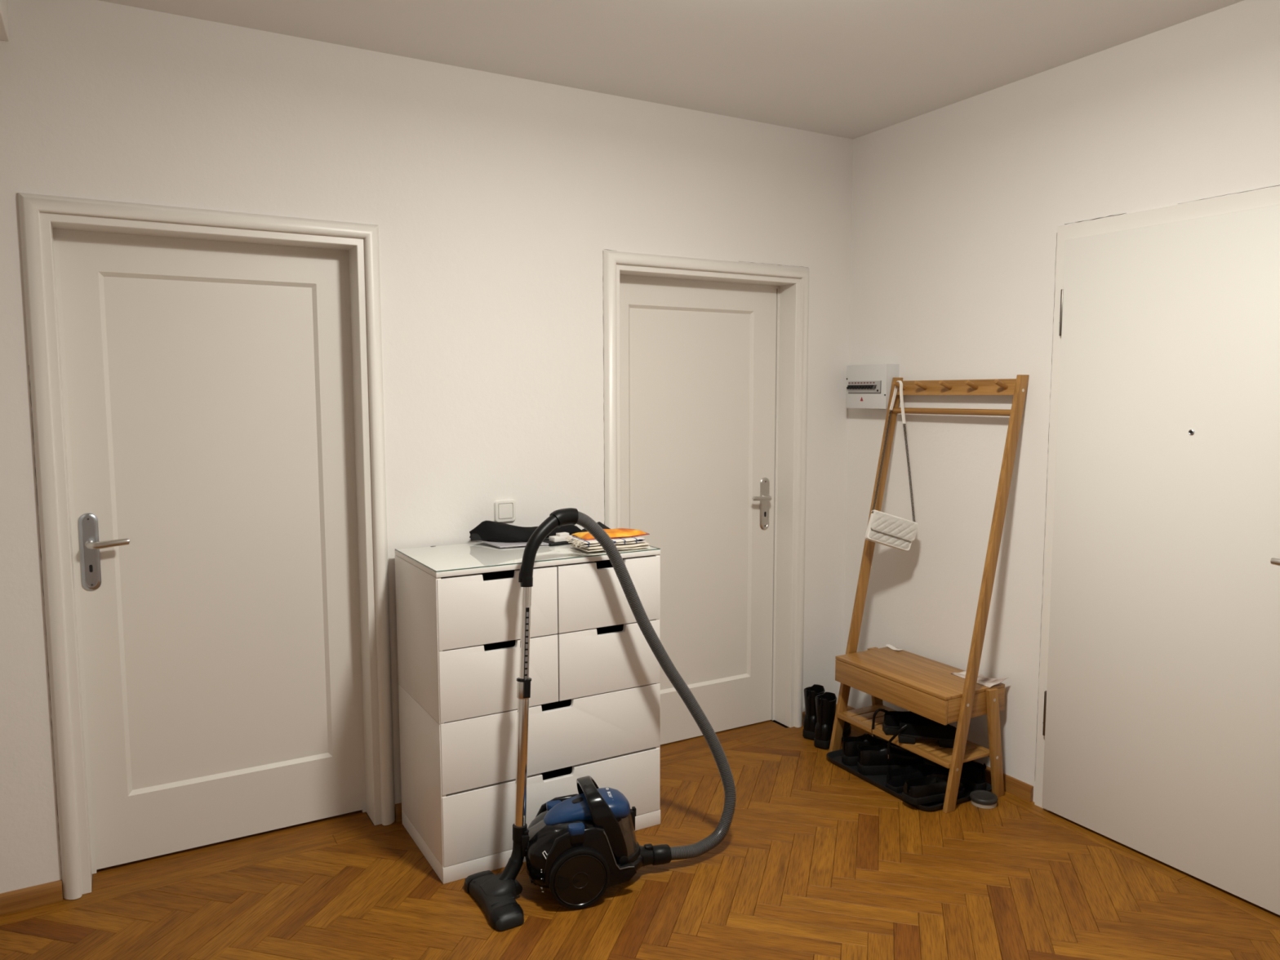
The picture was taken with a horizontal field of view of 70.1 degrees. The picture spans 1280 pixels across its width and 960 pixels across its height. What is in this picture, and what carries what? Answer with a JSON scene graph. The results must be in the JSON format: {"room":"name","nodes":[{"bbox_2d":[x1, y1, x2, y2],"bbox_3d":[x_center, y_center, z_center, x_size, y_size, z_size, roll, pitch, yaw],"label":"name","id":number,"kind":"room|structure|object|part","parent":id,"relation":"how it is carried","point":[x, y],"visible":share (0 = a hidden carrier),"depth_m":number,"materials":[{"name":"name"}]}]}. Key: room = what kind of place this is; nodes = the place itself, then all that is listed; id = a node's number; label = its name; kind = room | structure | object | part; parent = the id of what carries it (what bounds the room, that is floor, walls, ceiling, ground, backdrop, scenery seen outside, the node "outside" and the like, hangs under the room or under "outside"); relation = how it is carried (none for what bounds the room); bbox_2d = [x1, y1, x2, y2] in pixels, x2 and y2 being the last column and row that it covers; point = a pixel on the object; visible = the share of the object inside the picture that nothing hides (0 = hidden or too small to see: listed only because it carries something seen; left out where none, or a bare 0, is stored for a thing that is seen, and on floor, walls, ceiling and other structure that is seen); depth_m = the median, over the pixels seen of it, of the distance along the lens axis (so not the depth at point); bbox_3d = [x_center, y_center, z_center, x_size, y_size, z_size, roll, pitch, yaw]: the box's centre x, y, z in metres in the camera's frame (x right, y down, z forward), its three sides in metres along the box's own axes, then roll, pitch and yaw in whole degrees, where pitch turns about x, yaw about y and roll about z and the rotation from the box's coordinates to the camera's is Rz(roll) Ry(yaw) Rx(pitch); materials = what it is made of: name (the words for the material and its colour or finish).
{"room":"apartment entrance hall","nodes":[
{"label":"apartment entrance hall","id":0,"kind":"room"},
{"bbox_2d":[0,0,853,897],"bbox_3d":[-1.029,-0.096,3.218,4.920,2.696,0.220,-3,6,-30],"label":"wall","id":1,"kind":"structure","parent":0,"point":[495,201],"depth_m":3.22,"materials":[{"name":"paint"}]},
{"bbox_2d":[0,0,8,40],"bbox_3d":[-1.467,-1.214,1.570,0.466,0.156,2.000,-3,6,-30],"label":"trim","id":2,"kind":"structure","parent":1,"relation":"attached to","point":[4,29],"depth_m":2.47,"materials":[{"name":"white paint"}]},
{"bbox_2d":[0,880,62,915],"bbox_3d":[-2.342,1.284,2.446,1.342,0.060,0.016,-3,6,-30],"label":"baseboard","id":3,"kind":"structure","parent":1,"relation":"attached to","point":[33,896],"depth_m":2.73,"materials":[{"name":"brown wood"}]},
{"bbox_2d":[17,192,395,899],"bbox_3d":[-1.371,0.200,3.018,1.017,2.105,0.230,-3,6,-30],"label":"door","id":4,"kind":"structure","parent":1,"relation":"in","point":[206,397],"depth_m":3.02,"materials":[{"name":"white paint"}]},
{"bbox_3d":[-1.720,0.225,2.850,0.052,0.244,0.008,-3,6,-30],"label":"handle plate","id":5,"kind":"part","parent":4,"relation":"part of","materials":[{"name":"silver metal"}]},
{"bbox_3d":[-1.662,0.198,2.846,0.122,0.028,0.056,-3,6,-30],"label":"lever","id":6,"kind":"part","parent":4,"relation":"part of","materials":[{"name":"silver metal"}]},
{"bbox_2d":[395,802,401,822],"bbox_3d":[-0.509,1.180,3.503,0.862,0.060,0.016,-3,6,-30],"label":"baseboard","id":7,"kind":"structure","parent":1,"relation":"attached to","point":[398,806],"depth_m":3.29,"materials":[{"name":"brown wood"}]},
{"bbox_2d":[493,499,515,522],"bbox_3d":[-0.505,0.116,3.409,0.083,0.083,0.014,-3,6,-30],"label":"light switch","id":8,"kind":"object","parent":1,"relation":"attached to","point":[504,509],"visible":0.97,"depth_m":3.40,"materials":[{"name":"white plastic"}]},
{"bbox_2d":[602,248,808,744],"bbox_3d":[0.260,0.115,3.959,1.030,2.091,0.230,-3,6,-30],"label":"door","id":9,"kind":"structure","parent":1,"relation":"in","point":[705,362],"depth_m":4.03,"materials":[{"name":"white paint"}]},
{"bbox_3d":[0.544,0.082,4.107,0.120,0.028,0.056,-3,6,-30],"label":"lever","id":10,"kind":"part","parent":9,"relation":"part of","materials":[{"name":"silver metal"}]},
{"bbox_3d":[0.570,0.108,4.161,0.052,0.239,0.008,-3,6,-30],"label":"handle plate","id":11,"kind":"part","parent":9,"relation":"part of","materials":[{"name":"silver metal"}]},
{"bbox_2d":[802,704,836,724],"bbox_3d":[0.855,1.103,4.290,0.232,0.060,0.016,-3,6,-30],"label":"baseboard","id":12,"kind":"structure","parent":1,"relation":"attached to","point":[803,713],"depth_m":4.23,"materials":[{"name":"brown wood"}]},
{"bbox_2d":[0,720,1279,959],"bbox_3d":[0.267,1.457,1.204,5.000,0.060,5.400,-3,6,-30],"label":"floor","id":13,"kind":"structure","parent":0,"point":[815,860],"depth_m":2.79,"materials":[{"name":"brown wood"}]},
{"bbox_2d":[394,534,660,884],"bbox_3d":[-0.391,0.738,3.221,0.800,0.994,0.470,-3,6,-30],"label":"dresser","id":14,"kind":"object","parent":13,"relation":"on","point":[594,701],"visible":0.91,"depth_m":3.00,"materials":[{"name":"white wood"}]},
{"bbox_3d":[-0.731,0.509,3.003,0.016,0.460,0.466,-3,6,-30],"label":"panel","id":15,"kind":"part","parent":14,"relation":"part of","materials":[{"name":"white wood"}]},
{"bbox_3d":[-0.731,0.969,3.047,0.016,0.462,0.466,-3,6,-30],"label":"panel","id":16,"kind":"part","parent":14,"relation":"part of","materials":[{"name":"white wood"}]},
{"bbox_3d":[-0.448,0.404,2.894,0.400,0.222,0.018,-3,6,-30],"label":"drawer","id":17,"kind":"part","parent":14,"relation":"part of","materials":[{"name":"white wood"}]},
{"bbox_3d":[-0.448,0.630,2.915,0.400,0.225,0.018,-3,6,-30],"label":"drawer","id":18,"kind":"part","parent":14,"relation":"part of","materials":[{"name":"white wood"}]},
{"bbox_3d":[-0.392,0.251,3.175,0.800,0.017,0.470,-3,6,-30],"label":"panel","id":19,"kind":"part","parent":14,"relation":"part of","materials":[{"name":"white glass"}]},
{"bbox_2d":[395,544,660,572],"bbox_3d":[-0.392,0.240,3.173,0.798,0.004,0.467,-3,6,-30],"label":"sheet","id":20,"kind":"object","parent":14,"relation":"on","point":[655,548],"visible":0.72,"depth_m":2.96,"materials":[{"name":"clear glass"}]},
{"bbox_2d":[478,540,548,547],"bbox_3d":[-0.453,0.220,3.285,0.237,0.014,0.203,-3,6,-30],"label":"document sleeve","id":21,"kind":"object","parent":20,"relation":"on","point":[520,543],"visible":0.51,"depth_m":3.23,"materials":[{"name":"clear plastic"}]},
{"bbox_2d":[469,520,582,541],"bbox_3d":[-0.406,0.176,3.350,0.434,0.076,0.169,-3,6,-30],"label":"cloth bag","id":22,"kind":"object","parent":20,"relation":"on","point":[486,531],"visible":0.69,"depth_m":3.26,"materials":[{"name":"black fabric"}]},
{"bbox_2d":[542,538,570,545],"bbox_3d":[-0.296,0.222,3.306,0.116,0.007,0.095,-4,7,-36],"label":"folder","id":23,"kind":"object","parent":20,"relation":"on","point":[550,543],"visible":0.3,"depth_m":3.26,"materials":[{"name":"black plastic"}]},
{"bbox_2d":[549,532,572,542],"bbox_3d":[-0.286,0.206,3.291,0.076,0.026,0.040,-4,7,-37],"label":"cardboard box","id":24,"kind":"object","parent":23,"relation":"on","point":[561,536],"visible":0.91,"depth_m":3.28,"materials":[{"name":"white"}]},
{"bbox_2d":[581,521,609,532],"bbox_3d":[-0.165,0.184,3.463,0.150,0.052,0.064,-3,6,-30],"label":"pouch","id":25,"kind":"object","parent":20,"relation":"on","point":[602,526],"visible":0.18,"depth_m":3.46,"materials":[{"name":"fabric"}]},
{"bbox_2d":[569,542,649,551],"bbox_3d":[-0.106,0.226,3.191,0.235,0.020,0.169,-3,6,-27],"label":"folded towel","id":26,"kind":"object","parent":20,"relation":"on","point":[637,545],"visible":0.48,"depth_m":3.14,"materials":[{"name":"beige fabric"}]},
{"bbox_2d":[564,536,645,547],"bbox_3d":[-0.126,0.209,3.181,0.253,0.026,0.159,-3,6,-27],"label":"tea towel","id":27,"kind":"object","parent":26,"relation":"on","point":[578,541],"visible":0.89,"depth_m":3.14,"materials":[{"name":"fabric"}]},
{"bbox_2d":[571,528,649,540],"bbox_3d":[-0.103,0.185,3.231,0.256,0.021,0.154,-3,6,-27],"label":"cloth","id":28,"kind":"object","parent":27,"relation":"on","point":[618,532],"visible":0.78,"depth_m":3.19,"materials":[{"name":"orange fabric"}]},
{"bbox_3d":[-0.277,0.850,3.035,0.793,0.228,0.018,-3,6,-30],"label":"drawer","id":29,"kind":"part","parent":14,"relation":"part of","materials":[{"name":"white wood"}]},
{"bbox_3d":[-0.277,1.084,3.057,0.793,0.226,0.018,-3,6,-30],"label":"drawer","id":30,"kind":"part","parent":14,"relation":"part of","materials":[{"name":"white wood"}]},
{"bbox_3d":[-0.103,0.384,3.093,0.388,0.222,0.018,-3,6,-30],"label":"drawer","id":31,"kind":"part","parent":14,"relation":"part of","materials":[{"name":"white wood"}]},
{"bbox_3d":[-0.103,0.611,3.114,0.388,0.225,0.018,-3,6,-30],"label":"drawer","id":32,"kind":"part","parent":14,"relation":"part of","materials":[{"name":"white wood"}]},
{"bbox_3d":[-0.053,0.470,3.394,0.016,0.460,0.466,-3,6,-30],"label":"panel","id":33,"kind":"part","parent":14,"relation":"part of","materials":[{"name":"white wood"}]},
{"bbox_3d":[-0.052,0.930,3.438,0.016,0.462,0.466,-3,6,-30],"label":"panel","id":34,"kind":"part","parent":14,"relation":"part of","materials":[{"name":"white wood"}]},
{"bbox_2d":[464,507,736,931],"bbox_3d":[-0.092,0.680,2.890,0.900,1.170,0.345,-3,6,-30],"label":"vacuum cleaner","id":35,"kind":"object","parent":13,"relation":"on","point":[583,845],"visible":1,"depth_m":2.81,"materials":[{"name":"black plastic"}]},
{"bbox_3d":[-0.309,1.090,2.821,0.078,0.097,0.100,-2,6,-16],"label":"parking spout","id":36,"kind":"part","parent":35,"relation":"part of","materials":[{"name":"grey plastic"}]},
{"bbox_3d":[-0.191,1.074,2.737,0.050,0.039,0.036,-2,6,-16],"label":"knob","id":37,"kind":"part","parent":35,"relation":"part of","materials":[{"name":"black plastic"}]},
{"bbox_3d":[-0.167,1.025,2.856,0.274,0.080,0.149,-2,6,-16],"label":"lid","id":38,"kind":"part","parent":35,"relation":"part of","materials":[{"name":"blue plastic"}]},
{"bbox_3d":[-0.124,1.056,2.871,0.127,0.229,0.221,-2,6,-16],"label":"carry handle","id":39,"kind":"part","parent":35,"relation":"part of","materials":[{"name":"black plastic"}]},
{"bbox_3d":[-0.064,1.121,2.763,0.097,0.129,0.004,-2,6,-16],"label":"edge trim","id":40,"kind":"part","parent":35,"relation":"part of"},
{"bbox_2d":[639,843,653,866],"bbox_3d":[0.012,1.202,2.925,0.060,0.065,0.072,-2,6,-16],"label":"socket","id":41,"kind":"object","parent":35,"relation":"attached to","point":[646,851],"depth_m":2.90,"materials":[{"name":"black plastic"}]},
{"bbox_2d":[802,684,824,740],"bbox_3d":[0.824,1.027,4.146,0.090,0.239,0.273,4,7,36],"label":"boot","id":42,"kind":"object","parent":13,"relation":"on","point":[811,692],"visible":0.59,"depth_m":4.05,"materials":[{"name":"black leather"}]},
{"bbox_2d":[813,692,851,749],"bbox_3d":[0.854,1.037,4.040,0.090,0.239,0.273,4,7,36],"label":"boot","id":43,"kind":"object","parent":13,"relation":"on","point":[825,703],"visible":0.77,"depth_m":3.94,"materials":[{"name":"black leather"}]},
{"bbox_2d":[826,748,991,811],"bbox_3d":[1.070,1.179,3.670,0.375,0.024,0.585,-3,6,-29],"label":"tray","id":44,"kind":"object","parent":13,"relation":"on","point":[834,757],"visible":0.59,"depth_m":3.58,"materials":[{"name":"black plastic"}]},
{"bbox_2d":[841,733,902,765],"bbox_3d":[0.972,1.114,3.813,0.283,0.119,0.094,-2,6,-15],"label":"shoe","id":45,"kind":"object","parent":44,"relation":"on","point":[850,751],"visible":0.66,"depth_m":3.77,"materials":[{"name":"black leather"}]},
{"bbox_2d":[856,742,924,775],"bbox_3d":[1.017,1.124,3.707,0.283,0.119,0.094,-1,5,-7],"label":"shoe","id":46,"kind":"object","parent":44,"relation":"on","point":[872,759],"visible":0.86,"depth_m":3.67,"materials":[{"name":"black leather"}]},
{"bbox_2d":[885,764,943,793],"bbox_3d":[1.080,1.160,3.575,0.259,0.072,0.098,-3,6,-25],"label":"loafer","id":47,"kind":"object","parent":44,"relation":"on","point":[896,778],"visible":0.73,"depth_m":3.55,"materials":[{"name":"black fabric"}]},
{"bbox_2d":[902,773,964,804],"bbox_3d":[1.111,1.163,3.447,0.285,0.088,0.106,-3,6,-31],"label":"loafer","id":48,"kind":"object","parent":44,"relation":"on","point":[931,788],"visible":0.84,"depth_m":3.40,"materials":[{"name":"black leather"}]},
{"bbox_2d":[933,760,986,791],"bbox_3d":[1.267,1.135,3.605,0.080,0.115,0.243,-3,6,-29],"label":"trainer","id":49,"kind":"object","parent":44,"relation":"on","point":[973,773],"visible":0.52,"depth_m":3.53,"materials":[{"name":"black fabric"}]},
{"bbox_2d":[828,374,1029,813],"bbox_3d":[1.123,0.391,3.638,0.362,1.601,0.654,-3,6,-29],"label":"coat rack","id":50,"kind":"object","parent":13,"relation":"on","point":[924,686],"visible":0.91,"depth_m":3.49,"materials":[{"name":"brown wood"}]},
{"bbox_3d":[1.041,0.945,4.007,0.107,0.428,0.020,-3,6,-29],"label":"leg","id":51,"kind":"part","parent":50,"relation":"part of","materials":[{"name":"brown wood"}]},
{"bbox_2d":[864,380,918,551],"bbox_3d":[1.041,-0.060,3.799,0.213,0.706,0.194,0,5,3],"label":"quilted handbag","id":52,"kind":"object","parent":50,"relation":"hanging from","point":[882,528],"visible":1,"depth_m":3.74,"materials":[{"name":"beige leather"}]},
{"bbox_3d":[1.016,-0.082,3.827,0.048,0.457,0.038,17,-7,2],"label":"chain","id":53,"kind":"part","parent":52,"relation":"part of","materials":[{"name":"grey"}]},
{"bbox_3d":[1.120,-0.021,3.792,0.015,0.432,0.081,-3,6,-29],"label":"chain","id":54,"kind":"part","parent":52,"relation":"part of","materials":[{"name":"grey"}]},
{"bbox_2d":[884,644,902,650],"bbox_3d":[1.098,0.726,3.947,0.026,0.010,0.079,-4,7,-36],"label":"paper slip","id":55,"kind":"object","parent":50,"relation":"on","point":[891,646],"visible":1,"depth_m":3.95,"materials":[{"name":"white paper"}]},
{"bbox_3d":[0.999,1.028,3.629,0.028,0.018,0.613,-3,6,-29],"label":"shelf rail","id":56,"kind":"part","parent":50,"relation":"part of","materials":[{"name":"brown wood"}]},
{"bbox_2d":[871,708,930,737],"bbox_3d":[1.080,0.988,3.662,0.281,0.119,0.084,0,5,1],"label":"shoe","id":57,"kind":"object","parent":50,"relation":"on","point":[891,726],"visible":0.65,"depth_m":3.63,"materials":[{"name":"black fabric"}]},
{"bbox_3d":[1.107,0.766,3.659,0.317,0.012,0.602,-3,6,-29],"label":"bench lid","id":58,"kind":"part","parent":50,"relation":"part of","materials":[{"name":"brown wood"}]},
{"bbox_2d":[887,719,956,759],"bbox_3d":[1.112,1.023,3.559,0.282,0.167,0.082,1,6,13],"label":"shoe","id":59,"kind":"object","parent":50,"relation":"on","point":[909,730],"visible":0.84,"depth_m":3.53,"materials":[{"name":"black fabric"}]},
{"bbox_3d":[1.191,1.018,3.734,0.026,0.018,0.613,-3,6,-29],"label":"shelf rail","id":60,"kind":"part","parent":50,"relation":"part of","materials":[{"name":"brown wood"}]},
{"bbox_3d":[1.236,-0.273,3.638,0.025,0.025,0.621,-3,6,-29],"label":"hanging rod","id":61,"kind":"part","parent":50,"relation":"part of","materials":[{"name":"brown wood"}]},
{"bbox_3d":[1.246,-0.369,3.634,0.028,0.060,0.613,-3,6,-29],"label":"peg rail","id":62,"kind":"part","parent":50,"relation":"part of","materials":[{"name":"brown wood"}]},
{"bbox_2d":[951,671,1008,688],"bbox_3d":[1.312,0.759,3.531,0.100,0.027,0.196,-3,6,-29],"label":"leaflet","id":63,"kind":"object","parent":50,"relation":"on","point":[982,680],"visible":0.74,"depth_m":3.50,"materials":[{"name":"paper"}]},
{"bbox_3d":[1.346,0.997,3.454,0.107,0.428,0.020,-3,6,-29],"label":"leg","id":64,"kind":"part","parent":50,"relation":"part of","materials":[{"name":"brown wood"}]},
{"bbox_2d":[969,790,998,808],"bbox_3d":[1.289,1.198,3.419,0.100,0.034,0.100,-3,6,-30],"label":"round tin","id":65,"kind":"object","parent":13,"relation":"on","point":[984,799],"visible":1,"depth_m":3.40,"materials":[{"name":"grey metal"}]},
{"bbox_2d":[98,0,1244,139],"bbox_3d":[0.262,-1.287,0.944,5.000,0.100,5.400,-3,6,-30],"label":"ceiling","id":66,"kind":"structure","parent":0,"point":[852,69],"depth_m":2.95,"materials":[{"name":"paint"}]},
{"bbox_2d":[843,0,1279,801],"bbox_3d":[2.280,0.006,2.076,0.201,2.696,5.120,-3,6,-29],"label":"wall","id":67,"kind":"structure","parent":0,"point":[958,209],"depth_m":3.49,"materials":[{"name":"paint"}]},
{"bbox_2d":[846,364,899,408],"bbox_3d":[1.022,-0.413,4.026,0.092,0.192,0.250,-3,6,-29],"label":"box","id":68,"kind":"object","parent":67,"relation":"attached to","point":[868,386],"visible":0.97,"depth_m":3.98,"materials":[{"name":"white metal"}]},
{"bbox_2d":[846,705,1033,802],"bbox_3d":[1.217,1.140,3.896,0.017,0.060,1.066,-3,6,-29],"label":"baseboard","id":69,"kind":"structure","parent":67,"relation":"attached to","point":[1021,789],"depth_m":3.49,"materials":[{"name":"brown wood"}]},
{"bbox_2d":[1034,185,1279,915],"bbox_3d":[1.701,0.201,2.843,0.102,2.126,1.075,-3,6,-29],"label":"door","id":70,"kind":"structure","parent":67,"relation":"in","point":[1158,722],"depth_m":2.90,"materials":[{"name":"white paint"}]},
{"bbox_3d":[1.842,0.238,2.544,0.056,0.028,0.134,-3,6,-29],"label":"lever","id":71,"kind":"part","parent":70,"relation":"part of","materials":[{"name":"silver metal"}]}
]}

